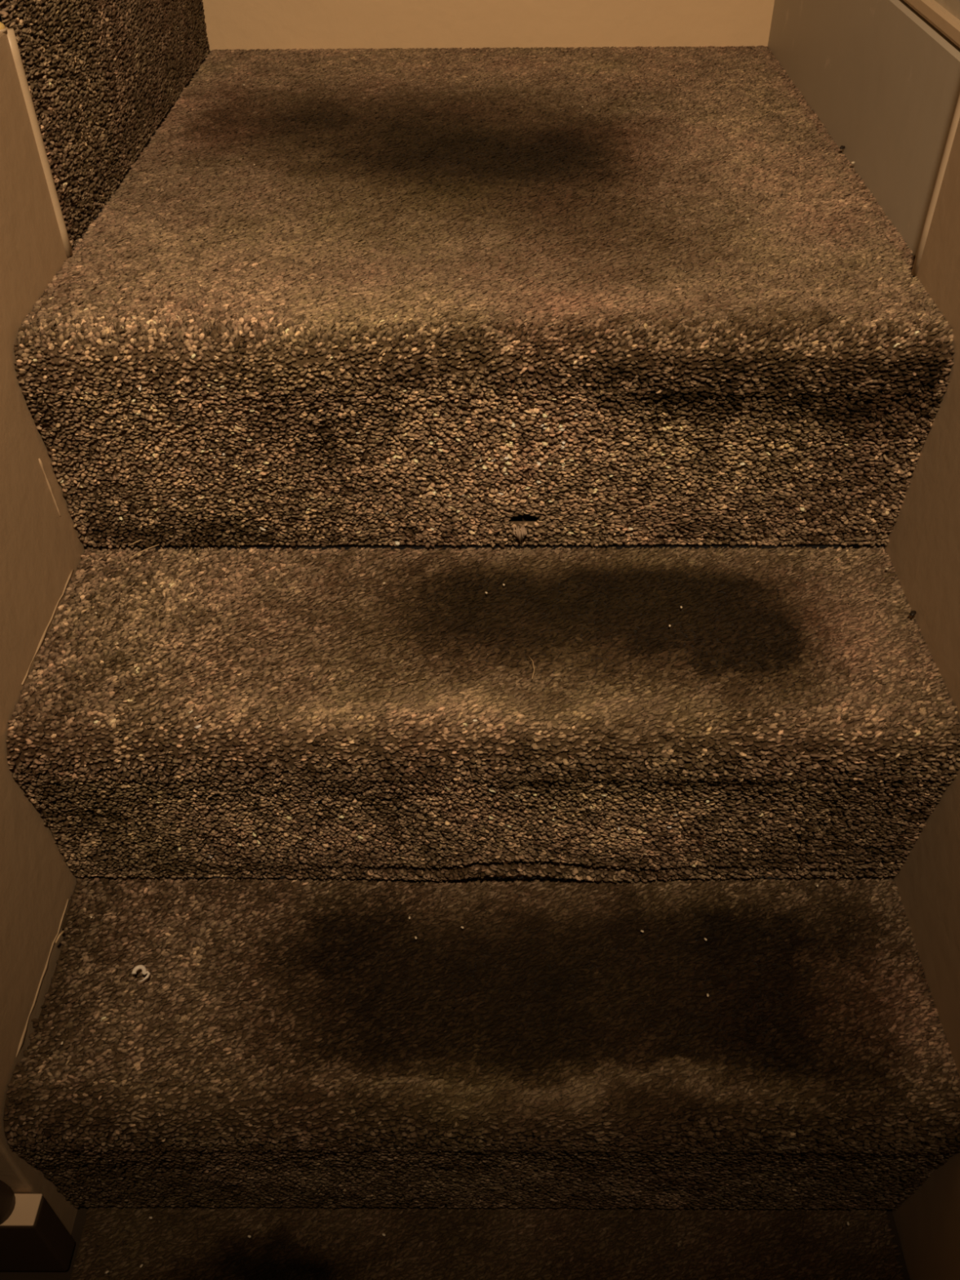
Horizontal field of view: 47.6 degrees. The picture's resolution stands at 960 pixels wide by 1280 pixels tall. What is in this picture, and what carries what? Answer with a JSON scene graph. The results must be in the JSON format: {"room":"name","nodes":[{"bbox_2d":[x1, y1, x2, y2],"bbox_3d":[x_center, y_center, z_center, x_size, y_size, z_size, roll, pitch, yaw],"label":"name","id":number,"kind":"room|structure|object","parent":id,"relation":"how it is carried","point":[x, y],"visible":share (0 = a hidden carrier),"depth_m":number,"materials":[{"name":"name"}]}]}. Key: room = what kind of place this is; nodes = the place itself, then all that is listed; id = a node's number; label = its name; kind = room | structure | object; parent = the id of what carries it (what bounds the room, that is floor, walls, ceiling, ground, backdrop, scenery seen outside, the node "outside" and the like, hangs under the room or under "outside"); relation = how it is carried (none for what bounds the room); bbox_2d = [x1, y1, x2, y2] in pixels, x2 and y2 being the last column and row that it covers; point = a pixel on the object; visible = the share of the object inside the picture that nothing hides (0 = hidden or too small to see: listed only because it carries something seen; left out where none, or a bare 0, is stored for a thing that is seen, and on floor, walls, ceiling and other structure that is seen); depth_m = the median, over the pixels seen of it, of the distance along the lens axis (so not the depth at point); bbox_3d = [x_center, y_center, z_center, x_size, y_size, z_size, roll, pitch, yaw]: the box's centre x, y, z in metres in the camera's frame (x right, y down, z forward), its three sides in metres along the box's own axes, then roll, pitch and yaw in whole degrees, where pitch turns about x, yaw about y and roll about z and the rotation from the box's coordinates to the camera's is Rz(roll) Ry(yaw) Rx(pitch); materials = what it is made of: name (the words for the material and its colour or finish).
{"room":"carpeted indoor staircase","nodes":[
{"label":"carpeted indoor staircase","id":0,"kind":"room"},
{"bbox_2d":[0,26,189,1235],"bbox_3d":[-0.384,0.061,0.954,0.026,0.933,0.608,0,42,1],"label":"wall","id":1,"kind":"structure","parent":0,"point":[41,548],"depth_m":0.89,"materials":[{"name":"beige paint"}]},
{"bbox_2d":[0,22,7,32],"bbox_3d":[-0.378,-0.482,0.855,0.011,0.007,0.011,0,42,1],"label":"cap","id":2,"kind":"object","parent":1,"relation":"on","point":[2,28],"visible":1,"depth_m":0.85,"materials":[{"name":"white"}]},
{"bbox_2d":[6,27,72,257],"bbox_3d":[-0.375,-0.417,0.925,0.011,0.183,0.011,0,42,1],"label":"trim","id":3,"kind":"structure","parent":1,"relation":"attached to","point":[11,33],"depth_m":0.92,"materials":[{"name":"paint"}]},
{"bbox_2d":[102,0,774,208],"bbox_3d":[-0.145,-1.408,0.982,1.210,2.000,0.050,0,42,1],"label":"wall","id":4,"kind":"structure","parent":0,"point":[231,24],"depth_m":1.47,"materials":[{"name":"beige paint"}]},
{"bbox_2d":[0,1204,910,1279],"bbox_3d":[-0.027,0.646,0.927,0.980,0.098,0.286,0,42,1],"label":"floor","id":5,"kind":"structure","parent":0,"point":[192,1242],"depth_m":0.97,"materials":[{"name":"carpet"}]},
{"bbox_2d":[0,1180,75,1271],"bbox_3d":[-0.432,0.286,0.732,0.134,0.708,0.034,0,42,1],"label":"newel post","id":6,"kind":"object","parent":5,"relation":"on","point":[33,1237],"visible":1,"depth_m":0.91,"materials":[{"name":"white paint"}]},
{"bbox_2d":[2,875,959,1210],"bbox_3d":[0.005,0.375,0.988,0.757,0.225,0.233,0,42,1],"label":"stair","id":7,"kind":"structure","parent":5,"relation":"on","point":[285,1042],"depth_m":0.90,"materials":[{"name":"carpet"}]},
{"bbox_2d":[54,930,64,942],"bbox_3d":[-0.365,0.258,0.945,0.002,0.004,0.012,14,44,15],"label":"loose fibre","id":8,"kind":"object","parent":7,"relation":"on","point":[62,931],"visible":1,"depth_m":0.94,"materials":[{"name":"beige fabric"}]},
{"bbox_2d":[131,964,150,982],"bbox_3d":[-0.285,0.280,0.916,0.016,0.004,0.012,32,51,31],"label":"plastic curl","id":9,"kind":"object","parent":7,"relation":"on","point":[144,971],"visible":1,"depth_m":0.92,"materials":[{"name":"white plastic"}]},
{"bbox_2d":[5,545,959,883],"bbox_3d":[0.004,0.073,0.998,0.760,0.214,0.253,0,42,1],"label":"stair","id":10,"kind":"structure","parent":7,"relation":"on","point":[290,713],"depth_m":0.91,"materials":[{"name":"carpet"}]},
{"bbox_2d":[128,544,159,559],"bbox_3d":[-0.310,-0.082,1.004,0.030,0.004,0.002,-27,49,-26],"label":"loose fibre","id":11,"kind":"object","parent":10,"relation":"on","point":[157,544],"visible":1,"depth_m":1.00,"materials":[{"name":"beige fabric"}]},
{"bbox_2d":[13,45,955,548],"bbox_3d":[0.012,-0.442,1.244,0.771,0.224,0.868,0,42,1],"label":"stair landing","id":12,"kind":"structure","parent":10,"relation":"on","point":[290,348],"depth_m":0.96,"materials":[{"name":"carpet"}]},
{"bbox_2d":[0,0,209,250],"bbox_3d":[-0.535,-0.642,1.149,0.332,0.248,0.748,0,42,1],"label":"stair","id":13,"kind":"structure","parent":12,"relation":"on","point":[102,76],"depth_m":1.07,"materials":[{"name":"carpet"}]},
{"bbox_2d":[909,610,916,616],"bbox_3d":[0.372,-0.023,0.935,0.005,0.004,0.008,29,50,29],"label":"crumb","id":14,"kind":"object","parent":10,"relation":"on","point":[912,613],"visible":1,"depth_m":0.93,"materials":[{"name":"black"}]},
{"bbox_2d":[783,0,959,1279],"bbox_3d":[0.409,-0.593,0.475,0.075,2.533,1.790,0,42,1],"label":"wall","id":15,"kind":"structure","parent":0,"point":[922,548],"depth_m":0.89,"materials":[{"name":"beige paint"}]},
{"bbox_2d":[767,0,959,257],"bbox_3d":[0.400,-0.619,1.169,0.020,0.173,0.728,0,42,1],"label":"baseboard","id":16,"kind":"structure","parent":15,"relation":"attached to","point":[882,80],"depth_m":1.05,"materials":[{"name":"grey paint"}]},
{"bbox_2d":[902,0,959,48],"bbox_3d":[0.400,-0.690,1.105,0.018,0.013,0.728,0,42,1],"label":"trim","id":17,"kind":"structure","parent":15,"relation":"attached to","point":[946,23],"depth_m":0.93,"materials":[{"name":"paint"}]},
{"bbox_2d":[911,93,959,275],"bbox_3d":[0.377,-0.441,0.830,0.009,0.335,0.009,0,42,1],"label":"trim","id":18,"kind":"structure","parent":15,"relation":"attached to","point":[955,120],"depth_m":0.89,"materials":[{"name":"beige paint"}]}
]}

